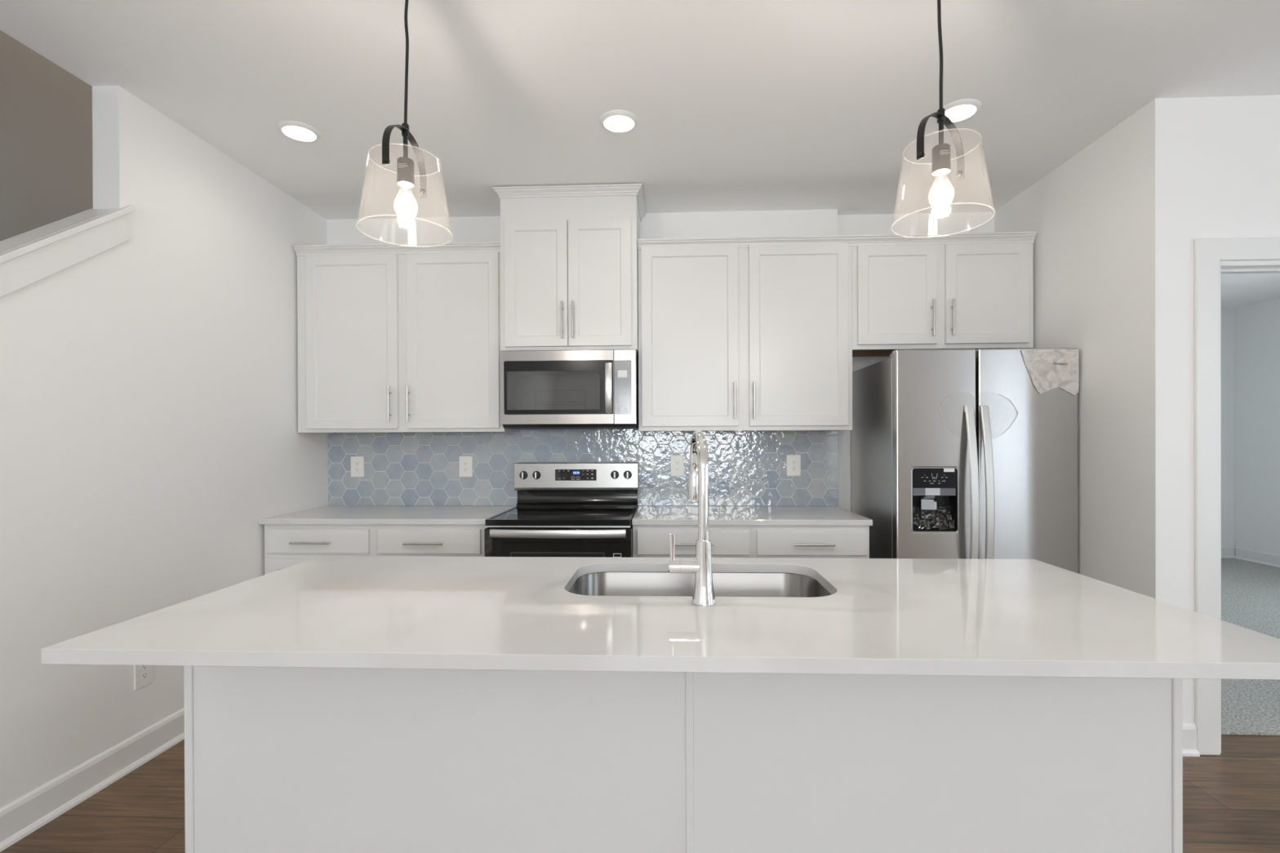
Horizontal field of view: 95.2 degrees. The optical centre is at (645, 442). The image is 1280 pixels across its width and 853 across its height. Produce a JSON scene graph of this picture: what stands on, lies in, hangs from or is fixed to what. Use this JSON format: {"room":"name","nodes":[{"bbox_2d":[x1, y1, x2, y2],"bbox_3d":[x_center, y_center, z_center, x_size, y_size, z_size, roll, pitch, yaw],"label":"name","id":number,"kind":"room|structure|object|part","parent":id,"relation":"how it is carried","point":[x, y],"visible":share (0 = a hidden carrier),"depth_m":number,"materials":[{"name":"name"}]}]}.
{"room":"kitchen","nodes":[
{"label":"kitchen","id":0,"kind":"room"},
{"bbox_2d":[0,30,93,241],"bbox_3d":[-3.324,-1.323,2.238,0.120,5.300,5.000,0,0,2],"label":"wall","id":1,"kind":"structure","parent":0,"point":[46,159],"depth_m":3.11,"materials":[{"name":"brown paint"}]},
{"bbox_2d":[0,85,328,808],"bbox_3d":[-2.265,-0.044,-0.255,0.111,2.750,8.500,0,0,2],"label":"wall","id":2,"kind":"structure","parent":0,"point":[148,382],"depth_m":2.42,"materials":[{"name":"white paint"}]},
{"bbox_2d":[0,213,128,297],"bbox_3d":[-2.120,-0.374,1.702,0.015,1.107,1.325,0,0,2],"label":"trim","id":3,"kind":"structure","parent":2,"relation":"attached to","point":[16,273],"depth_m":2.10,"materials":[{"name":"white paint"}]},
{"bbox_2d":[0,204,134,263],"bbox_3d":[-2.178,-0.450,1.712,0.151,1.031,1.340,0,0,2],"label":"trim","id":4,"kind":"structure","parent":2,"relation":"attached to","point":[17,246],"depth_m":2.12,"materials":[{"name":"white paint"}]},
{"bbox_2d":[0,707,184,852],"bbox_3d":[-2.206,1.269,-0.638,0.028,0.126,7.530,0,0,2],"label":"baseboard","id":5,"kind":"structure","parent":2,"relation":"attached to","point":[25,815],"depth_m":2.17,"materials":[{"name":"white paint"}]},
{"bbox_2d":[133,665,153,690],"bbox_3d":[-2.088,0.949,2.433,0.007,0.132,0.086,0,0,2],"label":"power outlet","id":6,"kind":"object","parent":2,"relation":"attached to","point":[143,674],"visible":0.8,"depth_m":2.42,"materials":[{"name":"white plastic"}]},
{"bbox_2d":[141,671,148,679],"bbox_3d":[-2.086,0.969,2.433,0.001,0.029,0.033,0,0,2],"label":"receptacle","id":7,"kind":"object","parent":6,"relation":"attached to","point":[144,674],"depth_m":2.43,"materials":[{"name":"grey plastic"}]},
{"bbox_2d":[141,665,148,670],"bbox_3d":[-2.086,0.930,2.433,0.001,0.029,0.033,0,0,2],"label":"receptacle","id":8,"kind":"object","parent":6,"relation":"attached to","point":[143,667],"depth_m":2.43,"materials":[{"name":"grey plastic"}]},
{"bbox_2d":[0,0,1279,308],"bbox_3d":[2.035,-1.500,1.010,8.608,0.120,11.400,0,0,2],"label":"ceiling","id":9,"kind":"structure","parent":0,"point":[739,105],"depth_m":2.35,"materials":[{"name":"white paint"}]},
{"bbox_2d":[276,120,320,142],"bbox_3d":[-1.587,-1.424,2.679,0.174,0.015,0.174,0,0,2],"label":"recessed light","id":10,"kind":"object","parent":9,"relation":"in","point":[295,130],"visible":1,"depth_m":2.66,"materials":[{"name":"white paint"}]},
{"bbox_2d":[355,0,453,246],"bbox_3d":[-0.669,-1.008,1.626,0.249,0.846,0.249,0,0,2],"label":"pendant lamp","id":11,"kind":"object","parent":9,"relation":"hanging from","point":[405,165],"visible":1,"depth_m":1.62,"materials":[{"name":"black metal"}]},
{"bbox_3d":[-0.668,-0.686,1.627,0.248,0.201,0.248,0,0,2],"label":"lamp shade","id":12,"kind":"part","parent":11,"relation":"part of","materials":[{"name":"clear glass"}]},
{"bbox_3d":[-0.668,-0.820,1.627,0.012,0.068,0.012,0,0,2],"label":"stem","id":13,"kind":"part","parent":11,"relation":"part of","materials":[{"name":"black metal"}]},
{"bbox_2d":[396,156,414,188],"bbox_3d":[-0.668,-0.753,1.627,0.045,0.070,0.045,0,0,2],"label":"socket","id":14,"kind":"object","parent":11,"relation":"attached to","point":[405,165],"depth_m":1.61,"materials":[{"name":"grey metal"}]},
{"bbox_3d":[-0.663,-1.142,1.625,0.021,0.531,0.008,0,0,2],"label":"cord","id":15,"kind":"part","parent":11,"relation":"part of","materials":[{"name":"black plastic"}]},
{"bbox_2d":[599,109,638,132],"bbox_3d":[-0.118,-1.429,2.607,0.174,0.015,0.174,0,0,2],"label":"recessed light","id":16,"kind":"object","parent":9,"relation":"in","point":[615,121],"visible":1,"depth_m":2.59,"materials":[{"name":"white paint"}]},
{"bbox_2d":[891,0,995,235],"bbox_3d":[0.791,-1.014,1.565,0.249,0.846,0.249,0,0,2],"label":"pendant lamp","id":17,"kind":"object","parent":9,"relation":"hanging from","point":[941,165],"visible":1,"depth_m":1.56,"materials":[{"name":"black metal"}]},
{"bbox_3d":[0.786,-1.148,1.564,0.020,0.531,0.008,0,0,2],"label":"cord","id":18,"kind":"part","parent":17,"relation":"part of","materials":[{"name":"black plastic"}]},
{"bbox_3d":[0.792,-0.825,1.565,0.012,0.068,0.012,0,0,2],"label":"stem","id":19,"kind":"part","parent":17,"relation":"part of","materials":[{"name":"black metal"}]},
{"bbox_2d":[932,142,951,176],"bbox_3d":[0.792,-0.758,1.565,0.045,0.070,0.045,0,0,2],"label":"socket","id":20,"kind":"object","parent":17,"relation":"attached to","point":[941,165],"depth_m":1.55,"materials":[{"name":"grey metal"}]},
{"bbox_3d":[0.793,-0.692,1.566,0.248,0.201,0.248,0,0,2],"label":"lamp shade","id":21,"kind":"part","parent":17,"relation":"part of","materials":[{"name":"clear glass"}]},
{"bbox_2d":[942,98,981,122],"bbox_3d":[1.358,-1.435,2.535,0.174,0.015,0.174,0,0,2],"label":"recessed light","id":22,"kind":"object","parent":9,"relation":"in","point":[958,110],"visible":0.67,"depth_m":2.50,"materials":[{"name":"white paint"}]},
{"bbox_2d":[0,734,1279,852],"bbox_3d":[0.936,1.369,-0.385,6.508,0.100,8.500,0,0,2],"label":"floor","id":23,"kind":"structure","parent":0,"point":[1231,798],"depth_m":2.09,"materials":[{"name":"brown wood"}]},
{"bbox_2d":[264,524,487,574],"bbox_3d":[-1.427,0.875,3.396,1.219,0.882,0.671,0,0,2],"label":"base cabinet","id":24,"kind":"object","parent":23,"relation":"on","point":[286,546],"visible":0.3,"depth_m":3.10,"materials":[{"name":"white paint"}]},
{"bbox_3d":[-1.746,0.905,3.119,0.556,0.575,0.020,0,0,2],"label":"door","id":25,"kind":"part","parent":24,"relation":"part of","materials":[{"name":"white paint"}]},
{"bbox_3d":[-1.773,0.531,3.091,0.213,0.011,0.036,0,0,2],"label":"handle","id":26,"kind":"part","parent":24,"relation":"part of","materials":[{"name":"silver metal"}]},
{"bbox_3d":[-1.748,0.525,3.118,0.556,0.128,0.020,0,0,2],"label":"drawer","id":27,"kind":"part","parent":24,"relation":"part of","materials":[{"name":"white paint"}]},
{"bbox_2d":[258,505,515,524],"bbox_3d":[-1.435,0.417,3.410,1.234,0.030,0.642,0,0,2],"label":"countertop","id":28,"kind":"structure","parent":24,"relation":"on","point":[330,514],"depth_m":3.24,"materials":[{"name":"white stone"}]},
{"bbox_3d":[-1.164,0.528,3.066,0.212,0.011,0.036,0,0,2],"label":"handle","id":29,"kind":"part","parent":24,"relation":"part of","materials":[{"name":"silver metal"}]},
{"bbox_3d":[-1.145,0.522,3.093,0.553,0.128,0.020,0,0,2],"label":"drawer","id":30,"kind":"part","parent":24,"relation":"part of","materials":[{"name":"white paint"}]},
{"bbox_2d":[484,462,638,557],"bbox_3d":[-0.439,0.718,3.303,0.764,1.187,0.753,0,0,2],"label":"range","id":31,"kind":"object","parent":23,"relation":"on","point":[575,509],"visible":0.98,"depth_m":3.26,"materials":[{"name":"black metal"}]},
{"bbox_3d":[-0.753,0.200,3.600,0.051,0.051,0.024,0,0,2],"label":"knob","id":32,"kind":"part","parent":31,"relation":"part of","materials":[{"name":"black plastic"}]},
{"bbox_3d":[-0.672,0.200,3.596,0.051,0.051,0.024,0,0,2],"label":"knob","id":33,"kind":"part","parent":31,"relation":"part of","materials":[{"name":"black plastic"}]},
{"bbox_3d":[-0.449,0.782,3.011,0.758,0.682,0.046,0,0,2],"label":"oven door","id":34,"kind":"part","parent":31,"relation":"part of","materials":[{"name":"black glass"}]},
{"bbox_3d":[-0.445,0.459,2.956,0.692,0.040,0.062,0,0,2],"label":"handle","id":35,"kind":"part","parent":31,"relation":"part of","materials":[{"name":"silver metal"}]},
{"bbox_2d":[484,506,637,525],"bbox_3d":[-0.439,0.409,3.314,0.754,0.031,0.638,0,0,2],"label":"cooktop","id":36,"kind":"object","parent":31,"relation":"in","point":[517,515],"depth_m":3.15,"materials":[{"name":"black glass"}]},
{"bbox_3d":[-0.189,0.197,3.576,0.051,0.051,0.024,0,0,2],"label":"knob","id":37,"kind":"part","parent":31,"relation":"part of","materials":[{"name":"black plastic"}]},
{"bbox_3d":[-0.110,0.196,3.572,0.051,0.051,0.024,0,0,2],"label":"knob","id":38,"kind":"part","parent":31,"relation":"part of","materials":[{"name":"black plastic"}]},
{"bbox_2d":[183,666,1182,852],"bbox_3d":[0.062,0.874,1.720,2.406,0.882,0.623,0,0,2],"label":"base cabinet","id":39,"kind":"object","parent":23,"relation":"on","point":[277,759],"visible":0.59,"depth_m":1.41,"materials":[{"name":"white paint"}]},
{"bbox_3d":[-1.142,0.879,1.462,0.021,0.882,0.005,0,0,2],"label":"corner moulding","id":40,"kind":"part","parent":39,"relation":"part of","materials":[{"name":"white paint"}]},
{"bbox_2d":[40,555,1279,679],"bbox_3d":[0.062,0.418,1.574,2.487,0.030,0.937,0,0,2],"label":"countertop","id":41,"kind":"structure","parent":39,"relation":"on","point":[882,616],"depth_m":1.29,"materials":[{"name":"white stone"}]},
{"bbox_2d":[668,430,715,605],"bbox_3d":[0.121,0.184,1.563,0.118,0.435,0.245,0,0,2],"label":"faucet","id":42,"kind":"object","parent":41,"relation":"on","point":[698,480],"visible":1,"depth_m":1.46,"materials":[{"name":"silver metal"}]},
{"bbox_3d":[0.067,0.264,1.472,0.015,0.073,0.015,0,0,2],"label":"lever","id":43,"kind":"part","parent":42,"relation":"part of","materials":[{"name":"silver metal"}]},
{"bbox_3d":[0.142,0.108,1.568,0.028,0.283,0.224,0,0,-2],"label":"spout","id":44,"kind":"part","parent":42,"relation":"part of","materials":[{"name":"silver metal"}]},
{"bbox_2d":[568,571,831,597],"bbox_3d":[0.154,0.537,1.737,0.788,0.212,0.451,0,0,2],"label":"sink","id":45,"kind":"object","parent":41,"relation":"in","point":[611,583],"visible":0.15,"depth_m":1.94,"materials":[{"name":"silver metal"}]},
{"bbox_3d":[1.240,0.870,1.362,0.021,0.882,0.005,0,0,2],"label":"corner moulding","id":46,"kind":"part","parent":39,"relation":"part of","materials":[{"name":"white paint"}]},
{"bbox_2d":[632,524,869,558],"bbox_3d":[0.556,0.867,3.312,1.220,0.882,0.671,0,0,2],"label":"base cabinet","id":47,"kind":"object","parent":23,"relation":"on","point":[648,540],"visible":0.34,"depth_m":3.02,"materials":[{"name":"white paint"}]},
{"bbox_3d":[0.248,0.517,3.034,0.579,0.128,0.020,0,0,2],"label":"drawer","id":48,"kind":"part","parent":47,"relation":"part of","materials":[{"name":"white paint"}]},
{"bbox_3d":[0.247,0.523,3.006,0.209,0.011,0.036,0,0,2],"label":"handle","id":49,"kind":"part","parent":47,"relation":"part of","materials":[{"name":"silver metal"}]},
{"bbox_2d":[631,506,872,525],"bbox_3d":[0.558,0.410,3.326,1.230,0.030,0.642,0,0,2],"label":"countertop","id":50,"kind":"structure","parent":47,"relation":"on","point":[644,515],"depth_m":3.15,"materials":[{"name":"white stone"}]},
{"bbox_3d":[0.854,0.515,3.008,0.557,0.128,0.020,0,0,2],"label":"drawer","id":51,"kind":"part","parent":47,"relation":"part of","materials":[{"name":"white paint"}]},
{"bbox_3d":[0.860,0.521,2.980,0.207,0.011,0.036,0,0,2],"label":"handle","id":52,"kind":"part","parent":47,"relation":"part of","materials":[{"name":"silver metal"}]},
{"bbox_2d":[851,347,1079,573],"bbox_3d":[1.722,0.416,3.261,0.889,1.775,0.830,0,0,2],"label":"refrigerator","id":53,"kind":"object","parent":23,"relation":"on","point":[957,454],"visible":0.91,"depth_m":2.92,"materials":[{"name":"silver metal"}]},
{"bbox_3d":[1.462,0.365,2.962,0.394,1.670,0.062,0,0,2],"label":"freezer door","id":54,"kind":"part","parent":53,"relation":"part of","materials":[{"name":"silver metal"}]},
{"bbox_3d":[1.451,0.178,2.945,0.215,0.096,0.032,0,0,2],"label":"control panel","id":55,"kind":"part","parent":53,"relation":"part of","materials":[{"name":"black plastic"}]},
{"bbox_3d":[1.613,0.340,2.887,0.037,1.050,0.074,0,0,2],"label":"handle","id":56,"kind":"part","parent":53,"relation":"part of","materials":[{"name":"silver metal"}]},
{"bbox_3d":[1.686,0.340,2.884,0.037,1.050,0.074,0,0,2],"label":"handle","id":57,"kind":"part","parent":53,"relation":"part of","materials":[{"name":"silver metal"}]},
{"bbox_3d":[1.911,0.364,2.943,0.484,1.670,0.062,0,0,2],"label":"fridge door","id":58,"kind":"part","parent":53,"relation":"part of","materials":[{"name":"silver metal"}]},
{"bbox_2d":[326,208,994,511],"bbox_3d":[0.081,-0.067,3.783,4.237,2.750,0.233,0,0,2],"label":"wall","id":59,"kind":"structure","parent":0,"point":[788,222],"depth_m":3.70,"materials":[{"name":"white paint"}]},
{"bbox_2d":[293,241,519,433],"bbox_3d":[-1.423,-0.605,3.535,1.226,1.086,0.384,0,0,2],"label":"upper cabinet","id":60,"kind":"object","parent":59,"relation":"attached to","point":[404,337],"visible":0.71,"depth_m":3.38,"materials":[{"name":"white paint"}]},
{"bbox_3d":[-1.708,-0.586,3.401,0.541,1.010,0.020,0,0,2],"label":"door","id":61,"kind":"part","parent":60,"relation":"part of","materials":[{"name":"white paint"}]},
{"bbox_3d":[-1.476,-0.224,3.365,0.012,0.208,0.036,0,0,2],"label":"handle","id":62,"kind":"part","parent":60,"relation":"part of","materials":[{"name":"silver metal"}]},
{"bbox_3d":[-1.431,-1.123,3.380,1.226,0.050,0.033,0,0,2],"label":"crown","id":63,"kind":"part","parent":60,"relation":"part of","materials":[{"name":"white paint"}]},
{"bbox_3d":[-1.366,-0.225,3.360,0.012,0.208,0.036,0,0,2],"label":"handle","id":64,"kind":"part","parent":60,"relation":"part of","materials":[{"name":"silver metal"}]},
{"bbox_3d":[-1.111,-0.589,3.376,0.537,1.010,0.020,0,0,2],"label":"door","id":65,"kind":"part","parent":60,"relation":"part of","materials":[{"name":"white paint"}]},
{"bbox_2d":[492,183,645,355],"bbox_3d":[-0.426,-0.978,3.455,0.838,0.912,0.457,0,0,2],"label":"upper cabinet","id":66,"kind":"object","parent":59,"relation":"attached to","point":[569,254],"visible":0.89,"depth_m":3.27,"materials":[{"name":"white paint"}]},
{"bbox_3d":[-0.614,-0.894,3.280,0.354,0.707,0.020,0,0,2],"label":"door","id":67,"kind":"part","parent":66,"relation":"part of","materials":[{"name":"white paint"}]},
{"bbox_3d":[-0.464,-0.684,3.247,0.012,0.206,0.036,0,0,2],"label":"handle","id":68,"kind":"part","parent":66,"relation":"part of","materials":[{"name":"silver metal"}]},
{"bbox_3d":[-0.427,-1.407,3.464,0.838,0.050,0.435,0,0,2],"label":"crown","id":69,"kind":"part","parent":66,"relation":"part of","materials":[{"name":"white paint"}]},
{"bbox_2d":[500,349,638,429],"bbox_3d":[-0.424,-0.301,3.445,0.760,0.434,0.466,0,0,2],"label":"microwave","id":70,"kind":"object","parent":66,"relation":"attached to","point":[544,389],"visible":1,"depth_m":3.27,"materials":[{"name":"silver metal"}]},
{"bbox_3d":[-0.484,-0.308,3.267,0.614,0.298,0.024,0,0,2],"label":"door frame","id":71,"kind":"part","parent":70,"relation":"part of","materials":[{"name":"silver"}]},
{"bbox_3d":[-0.203,-0.304,3.224,0.037,0.280,0.044,0,0,2],"label":"handle","id":72,"kind":"part","parent":70,"relation":"part of","materials":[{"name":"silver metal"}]},
{"bbox_3d":[-0.113,-0.311,3.257,0.122,0.411,0.033,0,0,2],"label":"control panel","id":73,"kind":"part","parent":70,"relation":"part of","materials":[{"name":"silver metal"}]},
{"bbox_3d":[-0.403,-0.684,3.244,0.012,0.206,0.036,0,0,2],"label":"handle","id":74,"kind":"part","parent":66,"relation":"part of","materials":[{"name":"silver metal"}]},
{"bbox_3d":[-0.255,-0.895,3.265,0.352,0.707,0.020,0,0,2],"label":"door","id":75,"kind":"part","parent":66,"relation":"part of","materials":[{"name":"white paint"}]},
{"bbox_2d":[328,429,838,506],"bbox_3d":[-0.422,0.151,3.684,3.234,0.492,0.007,0,0,2],"label":"backsplash","id":76,"kind":"structure","parent":59,"relation":"attached to","point":[746,468],"depth_m":3.68,"materials":[{"name":"blue tile"}]},
{"bbox_2d":[351,456,364,476],"bbox_3d":[-1.843,0.153,3.737,0.086,0.132,0.007,0,0,2],"label":"power outlet","id":77,"kind":"object","parent":76,"relation":"attached to","point":[357,462],"visible":1,"depth_m":3.73,"materials":[{"name":"white plastic"}]},
{"bbox_2d":[354,467,359,471],"bbox_3d":[-1.843,0.173,3.735,0.033,0.029,0.001,0,0,2],"label":"receptacle","id":78,"kind":"object","parent":77,"relation":"attached to","point":[356,469],"depth_m":3.73,"materials":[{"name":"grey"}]},
{"bbox_2d":[354,461,359,466],"bbox_3d":[-1.844,0.134,3.735,0.033,0.029,0.001,0,0,2],"label":"receptacle","id":79,"kind":"object","parent":77,"relation":"attached to","point":[356,463],"depth_m":3.73,"materials":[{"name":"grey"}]},
{"bbox_2d":[458,456,472,476],"bbox_3d":[-1.141,0.151,3.708,0.086,0.132,0.007,0,0,2],"label":"power outlet","id":80,"kind":"object","parent":76,"relation":"attached to","point":[465,463],"visible":1,"depth_m":3.71,"materials":[{"name":"white plastic"}]},
{"bbox_2d":[462,467,467,471],"bbox_3d":[-1.141,0.171,3.705,0.033,0.029,0.001,0,0,2],"label":"receptacle","id":81,"kind":"object","parent":80,"relation":"attached to","point":[464,469],"depth_m":3.70,"materials":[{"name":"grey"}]},
{"bbox_2d":[462,461,467,466],"bbox_3d":[-1.141,0.132,3.705,0.033,0.029,0.001,0,0,2],"label":"receptacle","id":82,"kind":"object","parent":80,"relation":"attached to","point":[464,463],"depth_m":3.70,"materials":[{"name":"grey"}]},
{"bbox_2d":[670,455,684,475],"bbox_3d":[0.198,0.143,3.651,0.086,0.132,0.007,0,0,2],"label":"power outlet","id":83,"kind":"object","parent":76,"relation":"attached to","point":[677,462],"visible":1,"depth_m":3.65,"materials":[{"name":"white plastic"}]},
{"bbox_2d":[674,466,679,471],"bbox_3d":[0.198,0.163,3.648,0.033,0.029,0.001,0,0,2],"label":"receptacle","id":84,"kind":"object","parent":83,"relation":"attached to","point":[676,468],"depth_m":3.65,"materials":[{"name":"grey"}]},
{"bbox_2d":[674,460,679,465],"bbox_3d":[0.198,0.124,3.648,0.033,0.029,0.001,0,0,2],"label":"receptacle","id":85,"kind":"object","parent":83,"relation":"attached to","point":[676,462],"depth_m":3.65,"materials":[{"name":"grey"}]},
{"bbox_2d":[786,454,800,475],"bbox_3d":[0.919,0.140,3.620,0.086,0.132,0.007,0,0,2],"label":"power outlet","id":86,"kind":"object","parent":76,"relation":"attached to","point":[793,461],"visible":1,"depth_m":3.62,"materials":[{"name":"white plastic"}]},
{"bbox_2d":[791,466,796,471],"bbox_3d":[0.919,0.160,3.618,0.033,0.029,0.001,0,0,2],"label":"receptacle","id":87,"kind":"object","parent":86,"relation":"attached to","point":[793,468],"depth_m":3.62,"materials":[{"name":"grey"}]},
{"bbox_2d":[791,459,796,464],"bbox_3d":[0.919,0.121,3.618,0.033,0.029,0.001,0,0,2],"label":"receptacle","id":88,"kind":"object","parent":86,"relation":"attached to","point":[793,461],"depth_m":3.62,"materials":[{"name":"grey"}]},
{"bbox_2d":[638,243,852,431],"bbox_3d":[0.568,-0.601,3.451,1.206,1.063,0.384,0,0,2],"label":"upper cabinet","id":89,"kind":"object","parent":59,"relation":"attached to","point":[756,337],"visible":1,"depth_m":3.30,"materials":[{"name":"white paint"}]},
{"bbox_3d":[0.251,-0.605,3.318,0.547,1.021,0.020,0,0,2],"label":"door","id":90,"kind":"part","parent":89,"relation":"part of","materials":[{"name":"white paint"}]},
{"bbox_3d":[0.501,-0.238,3.281,0.012,0.206,0.036,0,0,2],"label":"handle","id":91,"kind":"part","parent":89,"relation":"part of","materials":[{"name":"silver metal"}]},
{"bbox_3d":[0.609,-0.238,3.277,0.012,0.206,0.036,0,0,2],"label":"handle","id":92,"kind":"part","parent":89,"relation":"part of","materials":[{"name":"silver metal"}]},
{"bbox_3d":[0.862,-0.607,3.292,0.551,1.021,0.020,0,0,2],"label":"door","id":93,"kind":"part","parent":89,"relation":"part of","materials":[{"name":"white paint"}]},
{"bbox_2d":[637,231,1036,249],"bbox_3d":[1.055,-1.132,3.275,2.200,0.050,0.033,0,0,2],"label":"crown molding","id":94,"kind":"structure","parent":89,"relation":"attached to","point":[1000,237],"depth_m":3.27,"materials":[{"name":"white paint"}]},
{"bbox_2d":[852,242,1033,356],"bbox_3d":[1.668,-0.832,3.453,0.992,0.610,0.481,0,0,2],"label":"upper cabinet","id":95,"kind":"object","parent":59,"relation":"attached to","point":[973,295],"visible":0.76,"depth_m":3.25,"materials":[{"name":"white paint"}]},
{"bbox_3d":[1.407,-0.827,3.268,0.434,0.552,0.020,0,0,2],"label":"door","id":96,"kind":"part","parent":95,"relation":"part of","materials":[{"name":"white paint"}]},
{"bbox_3d":[1.670,-0.551,3.485,0.962,0.012,0.393,0,0,2],"label":"panel","id":97,"kind":"part","parent":95,"relation":"part of","materials":[{"name":"white wood"}]},
{"bbox_3d":[1.593,-0.693,3.233,0.012,0.203,0.036,0,0,2],"label":"handle","id":98,"kind":"part","parent":95,"relation":"part of","materials":[{"name":"silver metal"}]},
{"bbox_3d":[1.700,-0.693,3.229,0.012,0.203,0.036,0,0,2],"label":"handle","id":99,"kind":"part","parent":95,"relation":"part of","materials":[{"name":"silver metal"}]},
{"bbox_3d":[1.897,-0.829,3.248,0.452,0.552,0.020,0,0,2],"label":"door","id":100,"kind":"part","parent":95,"relation":"part of","materials":[{"name":"white paint"}]},
{"bbox_2d":[994,115,1133,591],"bbox_3d":[2.297,-0.079,4.640,0.120,2.750,4.134,0,0,2],"label":"wall","id":101,"kind":"structure","parent":0,"point":[1081,212],"depth_m":2.80,"materials":[{"name":"white paint"}]},
{"bbox_2d":[1132,94,1279,724],"bbox_3d":[3.277,-0.075,2.470,2.260,2.750,0.120,0,0,2],"label":"wall","id":102,"kind":"structure","parent":0,"point":[1203,167],"depth_m":2.45,"materials":[{"name":"white paint"}]},
{"bbox_2d":[1182,723,1199,756],"bbox_3d":[3.224,1.237,2.401,2.149,0.126,0.028,0,0,2],"label":"baseboard","id":103,"kind":"structure","parent":102,"relation":"attached to","point":[1189,730],"depth_m":2.44,"materials":[{"name":"white paint"}]},
{"bbox_2d":[1194,236,1279,755],"bbox_3d":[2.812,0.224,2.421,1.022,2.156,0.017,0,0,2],"label":"trim","id":104,"kind":"structure","parent":102,"relation":"attached to","point":[1208,252],"depth_m":2.43,"materials":[{"name":"white paint"}]},
{"bbox_2d":[1221,558,1279,735],"bbox_3d":[4.432,1.332,4.577,4.140,0.112,4.090,0,0,2],"label":"floor","id":105,"kind":"structure","parent":0,"point":[1251,590],"depth_m":4.12,"materials":[{"name":"grey carpet"}]},
{"bbox_2d":[1221,308,1234,546],"bbox_3d":[4.510,-0.094,6.557,4.140,2.750,0.116,0,0,2],"label":"wall","id":106,"kind":"structure","parent":105,"relation":"on","point":[1227,314],"depth_m":6.42,"materials":[{"name":"white paint"}]},
{"bbox_2d":[1234,297,1279,555],"bbox_3d":[6.436,-0.094,4.407,0.110,2.750,4.018,0,0,2],"label":"wall","id":107,"kind":"structure","parent":0,"point":[1257,325],"depth_m":6.17,"materials":[{"name":"white paint"}]},
{"bbox_2d":[1221,546,1279,567],"bbox_3d":[4.378,1.214,4.505,4.019,0.126,4.003,0,0,2],"label":"baseboard","id":108,"kind":"structure","parent":107,"relation":"attached to","point":[1227,552],"depth_m":6.21,"materials":[{"name":"white paint"}]}
]}

